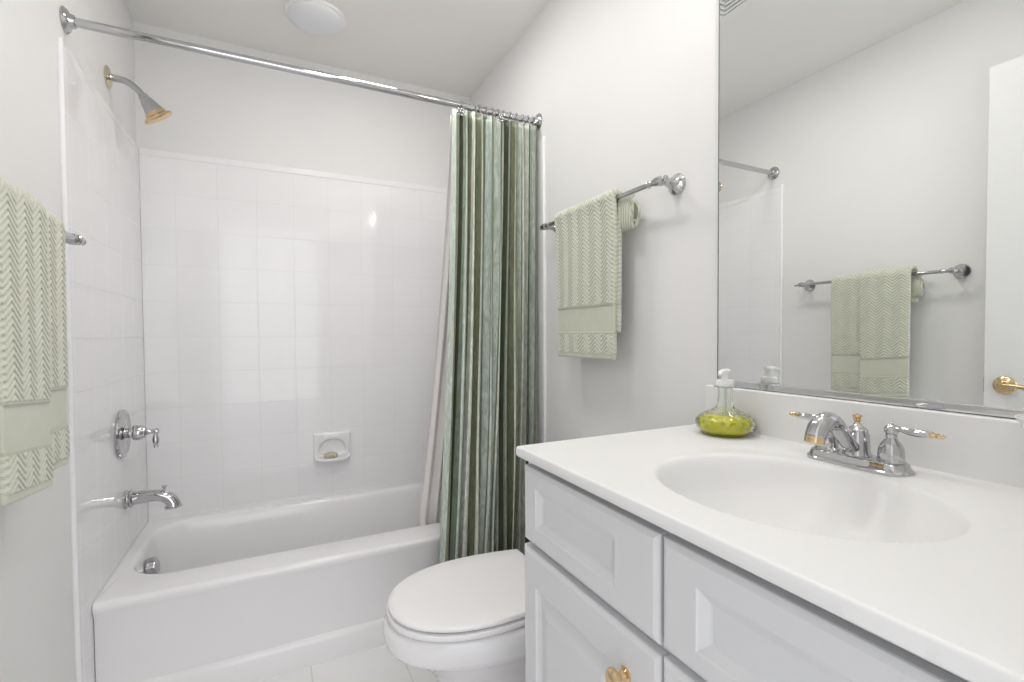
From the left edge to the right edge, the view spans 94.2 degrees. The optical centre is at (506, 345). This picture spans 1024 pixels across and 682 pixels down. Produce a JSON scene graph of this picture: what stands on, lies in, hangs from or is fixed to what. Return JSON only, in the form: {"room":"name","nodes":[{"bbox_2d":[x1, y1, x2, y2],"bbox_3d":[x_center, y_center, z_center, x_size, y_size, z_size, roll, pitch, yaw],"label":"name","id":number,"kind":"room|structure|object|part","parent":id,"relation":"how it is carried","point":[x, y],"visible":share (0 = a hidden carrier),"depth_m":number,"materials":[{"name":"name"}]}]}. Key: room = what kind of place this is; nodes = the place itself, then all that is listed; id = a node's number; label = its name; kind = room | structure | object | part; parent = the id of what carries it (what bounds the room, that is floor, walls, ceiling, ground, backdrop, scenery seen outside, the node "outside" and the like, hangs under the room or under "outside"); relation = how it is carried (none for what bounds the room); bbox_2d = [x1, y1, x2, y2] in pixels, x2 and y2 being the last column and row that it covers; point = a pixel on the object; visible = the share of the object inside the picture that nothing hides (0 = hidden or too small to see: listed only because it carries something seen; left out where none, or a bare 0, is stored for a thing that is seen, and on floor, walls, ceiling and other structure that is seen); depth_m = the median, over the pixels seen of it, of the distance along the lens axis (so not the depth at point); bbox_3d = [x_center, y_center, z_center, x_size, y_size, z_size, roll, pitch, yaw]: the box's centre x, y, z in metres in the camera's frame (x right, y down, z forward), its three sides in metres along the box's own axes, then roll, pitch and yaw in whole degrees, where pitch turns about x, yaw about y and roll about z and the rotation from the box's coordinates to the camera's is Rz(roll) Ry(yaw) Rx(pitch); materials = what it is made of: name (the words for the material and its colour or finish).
{"room":"bathroom","nodes":[
{"label":"bathroom","id":0,"kind":"room"},
{"bbox_2d":[0,0,147,681],"bbox_3d":[-1.046,-0.089,0.868,0.112,2.702,2.761,-1,2,-26],"label":"wall","id":1,"kind":"structure","parent":0,"point":[68,139],"depth_m":1.37,"materials":[{"name":"paint"}]},
{"bbox_2d":[65,231,85,245],"bbox_3d":[-0.969,-0.257,0.903,0.087,0.060,0.681,-1,2,-26],"label":"towel bar","id":2,"kind":"object","parent":1,"relation":"attached to","point":[70,238],"visible":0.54,"depth_m":1.18,"materials":[{"name":"silver metal"}]},
{"bbox_2d":[0,177,69,505],"bbox_3d":[-0.927,-0.006,0.899,0.083,0.581,0.347,-1,2,-26],"label":"hand towel","id":3,"kind":"object","parent":2,"relation":"hanging from","point":[34,428],"visible":1,"depth_m":0.87,"materials":[{"name":"green fabric"}]},
{"bbox_3d":[-1.103,-0.263,1.179,0.087,0.060,0.060,-1,2,-26],"label":"post","id":4,"kind":"part","parent":2,"relation":"part of","materials":[{"name":"silver metal"}]},
{"bbox_2d":[114,409,158,457],"bbox_3d":[-1.343,0.319,1.744,0.114,0.176,0.176,-1,2,-26],"label":"shower valve","id":5,"kind":"object","parent":1,"relation":"attached to","point":[123,432],"visible":1,"depth_m":1.72,"materials":[{"name":"silver metal"}]},
{"bbox_3d":[-1.300,0.347,1.763,0.022,0.068,0.022,-1,2,-26],"label":"valve lever","id":6,"kind":"part","parent":5,"relation":"part of","materials":[{"name":"silver metal"}]},
{"bbox_2d":[104,65,172,124],"bbox_3d":[-1.326,-0.893,1.726,0.187,0.179,0.104,-1,2,-26],"label":"shower fixture","id":7,"kind":"object","parent":1,"relation":"attached to","point":[154,113],"visible":1,"depth_m":1.71,"materials":[{"name":"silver metal"}]},
{"bbox_3d":[-1.351,-0.921,1.695,0.110,0.068,0.025,-1,2,-23],"label":"shower arm","id":8,"kind":"part","parent":7,"relation":"part of","materials":[{"name":"silver metal"}]},
{"bbox_2d":[122,485,181,509],"bbox_3d":[-1.327,0.575,1.790,0.175,0.090,0.070,-1,2,-26],"label":"tub spout","id":9,"kind":"object","parent":1,"relation":"attached to","point":[131,497],"visible":1,"depth_m":1.77,"materials":[{"name":"silver metal"}]},
{"bbox_3d":[-1.318,0.580,1.795,0.156,0.079,0.056,-1,2,-26],"label":"spout","id":10,"kind":"part","parent":9,"relation":"part of","materials":[{"name":"silver metal"}]},
{"bbox_2d":[59,5,541,130],"bbox_3d":[-0.553,-0.922,1.663,1.523,0.070,0.070,-1,2,-26],"label":"shower rod","id":11,"kind":"object","parent":1,"relation":"attached to","point":[69,22],"visible":0.91,"depth_m":1.54,"materials":[{"name":"silver metal"}]},
{"bbox_2d":[457,101,464,115],"bbox_3d":[-0.186,-0.911,1.835,0.033,0.072,0.057,-1,2,-26],"label":"curtain ring","id":12,"kind":"object","parent":11,"relation":"hanging from","point":[461,113],"visible":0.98,"depth_m":1.81,"materials":[{"name":"silver metal"}]},
{"bbox_2d":[417,115,451,525],"bbox_3d":[-0.149,0.052,2.038,0.449,1.919,0.215,-1,2,-26],"label":"liner","id":13,"kind":"object","parent":12,"relation":"hanging from","point":[429,509],"visible":0.09,"depth_m":2.01,"materials":[{"name":"white fabric"}]},
{"bbox_2d":[439,108,536,562],"bbox_3d":[-0.070,0.060,1.900,0.458,1.940,0.087,-1,2,-26],"label":"shower curtain","id":14,"kind":"object","parent":11,"relation":"hanging from","point":[490,396],"visible":0.91,"depth_m":1.89,"materials":[{"name":"green fabric"}]},
{"bbox_2d":[495,109,504,121],"bbox_3d":[-0.034,-0.918,1.907,0.033,0.064,0.059,-1,2,-26],"label":"curtain ring","id":15,"kind":"object","parent":11,"relation":"hanging from","point":[500,116],"visible":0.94,"depth_m":1.88,"materials":[{"name":"silver metal"}]},
{"bbox_2d":[133,22,469,521],"bbox_3d":[-0.903,-0.129,2.412,1.523,2.702,0.112,-1,2,-26],"label":"wall","id":16,"kind":"structure","parent":0,"point":[293,225],"depth_m":2.27,"materials":[{"name":"tile"}]},
{"bbox_2d":[313,431,350,462],"bbox_3d":[-0.864,0.507,2.360,0.172,0.142,0.066,-1,2,-26],"label":"soap dish","id":17,"kind":"object","parent":16,"relation":"attached to","point":[338,442],"visible":0.96,"depth_m":2.37,"materials":[{"name":"white ceramic"}]},
{"bbox_2d":[323,452,337,458],"bbox_3d":[-0.872,0.544,2.354,0.068,0.031,0.034,-1,2,-26],"label":"soap bar","id":18,"kind":"object","parent":17,"relation":"in","point":[329,454],"visible":1,"depth_m":2.34,"materials":[{"name":"beige"}]},
{"bbox_2d":[124,0,549,97],"bbox_3d":[-0.309,-1.403,1.144,1.523,0.100,2.661,-1,2,-26],"label":"ceiling","id":19,"kind":"structure","parent":0,"point":[449,46],"depth_m":2.08,"materials":[{"name":"paint"}]},
{"bbox_2d":[284,0,345,35],"bbox_3d":[-0.795,-1.349,1.981,0.238,0.042,0.238,-1,2,-26],"label":"ceiling light","id":20,"kind":"object","parent":19,"relation":"attached to","point":[314,17],"visible":1,"depth_m":1.94,"materials":[{"name":"white plastic"}]},
{"bbox_2d":[257,644,438,681],"bbox_3d":[-0.292,1.199,1.208,1.523,0.100,2.661,-1,2,-26],"label":"floor","id":21,"kind":"structure","parent":0,"point":[377,664],"depth_m":1.66,"materials":[{"name":"tile"}]},
{"bbox_2d":[92,482,440,681],"bbox_3d":[-0.717,0.943,2.071,1.503,0.374,0.709,-1,2,-26],"label":"bathtub","id":22,"kind":"object","parent":21,"relation":"on","point":[261,592],"visible":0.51,"depth_m":1.71,"materials":[{"name":"white ceramic"}]},
{"bbox_3d":[-1.340,0.841,1.802,0.039,0.077,0.076,-1,2,-26],"label":"overflow plate","id":23,"kind":"part","parent":22,"relation":"part of","materials":[{"name":"silver metal"}]},
{"bbox_2d":[383,462,530,681],"bbox_3d":[0.015,0.776,1.428,0.758,0.730,0.444,-1,2,-26],"label":"toilet","id":24,"kind":"object","parent":21,"relation":"on","point":[460,619],"visible":0.46,"depth_m":1.25,"materials":[{"name":"white ceramic"}]},
{"bbox_3d":[-0.038,0.937,1.406,0.638,0.410,0.380,-1,2,-26],"label":"bowl","id":25,"kind":"part","parent":24,"relation":"part of","materials":[{"name":"white ceramic"}]},
{"bbox_3d":[-0.107,0.722,1.368,0.468,0.018,0.372,-1,2,-26],"label":"seat","id":26,"kind":"part","parent":24,"relation":"part of","materials":[{"name":"white plastic"}]},
{"bbox_3d":[-0.104,0.700,1.368,0.464,0.017,0.366,-1,2,-26],"label":"lid","id":27,"kind":"part","parent":24,"relation":"part of","materials":[{"name":"white plastic"}]},
{"bbox_2d":[525,463,968,681],"bbox_3d":[0.459,0.696,0.722,0.581,0.920,0.869,-1,2,-26],"label":"vanity cabinet","id":28,"kind":"object","parent":21,"relation":"on","point":[612,594],"visible":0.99,"depth_m":0.65,"materials":[{"name":"white paint"}]},
{"bbox_3d":[0.127,0.327,0.818,0.019,0.152,0.385,-1,2,-26],"label":"drawer","id":29,"kind":"part","parent":28,"relation":"part of","materials":[{"name":"white paint"}]},
{"bbox_3d":[0.129,0.724,0.829,0.019,0.613,0.390,-1,2,-26],"label":"door panel","id":30,"kind":"part","parent":28,"relation":"part of","materials":[{"name":"white paint"}]},
{"bbox_3d":[0.162,0.486,0.696,0.031,0.032,0.032,-1,2,-26],"label":"cabinet knob","id":31,"kind":"part","parent":28,"relation":"part of","materials":[{"name":"gold metal"}]},
{"bbox_3d":[0.266,0.728,0.548,0.019,0.616,0.224,-1,2,-26],"label":"door panel","id":32,"kind":"part","parent":28,"relation":"part of","materials":[{"name":"white paint"}]},
{"bbox_2d":[516,385,1023,681],"bbox_3d":[0.467,0.234,0.711,0.560,0.239,0.897,-1,2,-26],"label":"countertop","id":33,"kind":"structure","parent":28,"relation":"on","point":[929,563],"depth_m":0.70,"materials":[{"name":"stone"}]},
{"bbox_2d":[695,368,756,437],"bbox_3d":[0.501,0.128,1.093,0.128,0.149,0.128,-1,2,-26],"label":"soap dispenser","id":34,"kind":"object","parent":33,"relation":"on","point":[725,420],"visible":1,"depth_m":1.06,"materials":[{"name":"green glass"}]},
{"bbox_3d":[0.492,0.061,1.084,0.043,0.014,0.019,-2,2,-43],"label":"pump spout","id":35,"kind":"part","parent":34,"relation":"part of","materials":[{"name":"white plastic"}]},
{"bbox_2d":[789,412,945,476],"bbox_3d":[0.613,0.162,0.828,0.189,0.102,0.189,0,2,23],"label":"sink faucet","id":36,"kind":"object","parent":33,"relation":"on","point":[826,430],"visible":1,"depth_m":0.80,"materials":[{"name":"silver metal"}]},
{"bbox_3d":[0.583,0.138,0.912,0.017,0.013,0.050,-1,2,-26],"label":"handle lever","id":37,"kind":"part","parent":36,"relation":"part of","materials":[{"name":"silver metal"}]},
{"bbox_3d":[0.558,0.152,0.810,0.135,0.081,0.033,-1,2,-26],"label":"spout","id":38,"kind":"part","parent":36,"relation":"part of","materials":[{"name":"silver metal"}]},
{"bbox_3d":[0.619,0.130,0.840,0.015,0.021,0.015,-1,2,-26],"label":"brass lift knob","id":39,"kind":"part","parent":36,"relation":"part of","materials":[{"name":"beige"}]},
{"bbox_3d":[0.619,0.203,0.841,0.060,0.020,0.166,-1,2,-26],"label":"plate","id":40,"kind":"part","parent":36,"relation":"part of","materials":[{"name":"silver metal"}]},
{"bbox_3d":[0.654,0.141,0.768,0.017,0.013,0.050,-1,2,-26],"label":"handle lever","id":41,"kind":"part","parent":36,"relation":"part of","materials":[{"name":"silver metal"}]},
{"bbox_2d":[1015,414,1023,430],"bbox_3d":[0.739,0.156,0.637,0.082,0.114,0.082,-1,2,-26],"label":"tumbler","id":42,"kind":"object","parent":33,"relation":"on","point":[1020,417],"visible":1,"depth_m":0.66,"materials":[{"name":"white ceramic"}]},
{"bbox_3d":[0.313,0.334,0.436,0.019,0.150,0.452,-1,2,-26],"label":"drawer","id":43,"kind":"part","parent":28,"relation":"part of","materials":[{"name":"white paint"}]},
{"bbox_2d":[470,0,1014,443],"bbox_3d":[0.402,-0.116,1.574,0.112,2.702,2.761,-1,2,-26],"label":"wall","id":44,"kind":"structure","parent":0,"point":[625,92],"depth_m":1.48,"materials":[{"name":"paint"}]},
{"bbox_2d":[539,173,685,233],"bbox_3d":[0.303,-0.450,1.570,0.082,0.060,0.671,-1,2,-26],"label":"towel bar","id":45,"kind":"object","parent":44,"relation":"attached to","point":[675,185],"visible":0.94,"depth_m":1.30,"materials":[{"name":"silver metal"}]},
{"bbox_3d":[0.171,-0.456,1.841,0.082,0.060,0.060,-1,2,-26],"label":"post","id":46,"kind":"part","parent":45,"relation":"part of","materials":[{"name":"silver metal"}]},
{"bbox_2d":[554,188,640,359],"bbox_3d":[0.283,-0.218,1.572,0.074,0.522,0.378,-1,2,-26],"label":"hand towel","id":47,"kind":"object","parent":45,"relation":"hanging from","point":[588,232],"visible":1,"depth_m":1.53,"materials":[{"name":"green fabric"}]},
{"bbox_3d":[0.435,-0.444,1.299,0.082,0.060,0.060,-1,2,-26],"label":"post","id":48,"kind":"part","parent":45,"relation":"part of","materials":[{"name":"silver metal"}]},
{"bbox_2d":[705,385,1023,488],"bbox_3d":[0.711,0.161,0.825,0.019,0.103,0.891,-1,2,-26],"label":"backsplash","id":49,"kind":"structure","parent":44,"relation":"attached to","point":[986,448],"depth_m":0.81,"materials":[{"name":"stone"}]},
{"bbox_2d":[717,0,1023,418],"bbox_3d":[0.717,-0.410,0.803,0.009,1.037,0.860,-1,2,-26],"label":"wall mirror","id":50,"kind":"object","parent":44,"relation":"attached to","point":[871,152],"visible":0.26,"depth_m":0.88,"materials":[{"name":"white mirror"}]}
]}

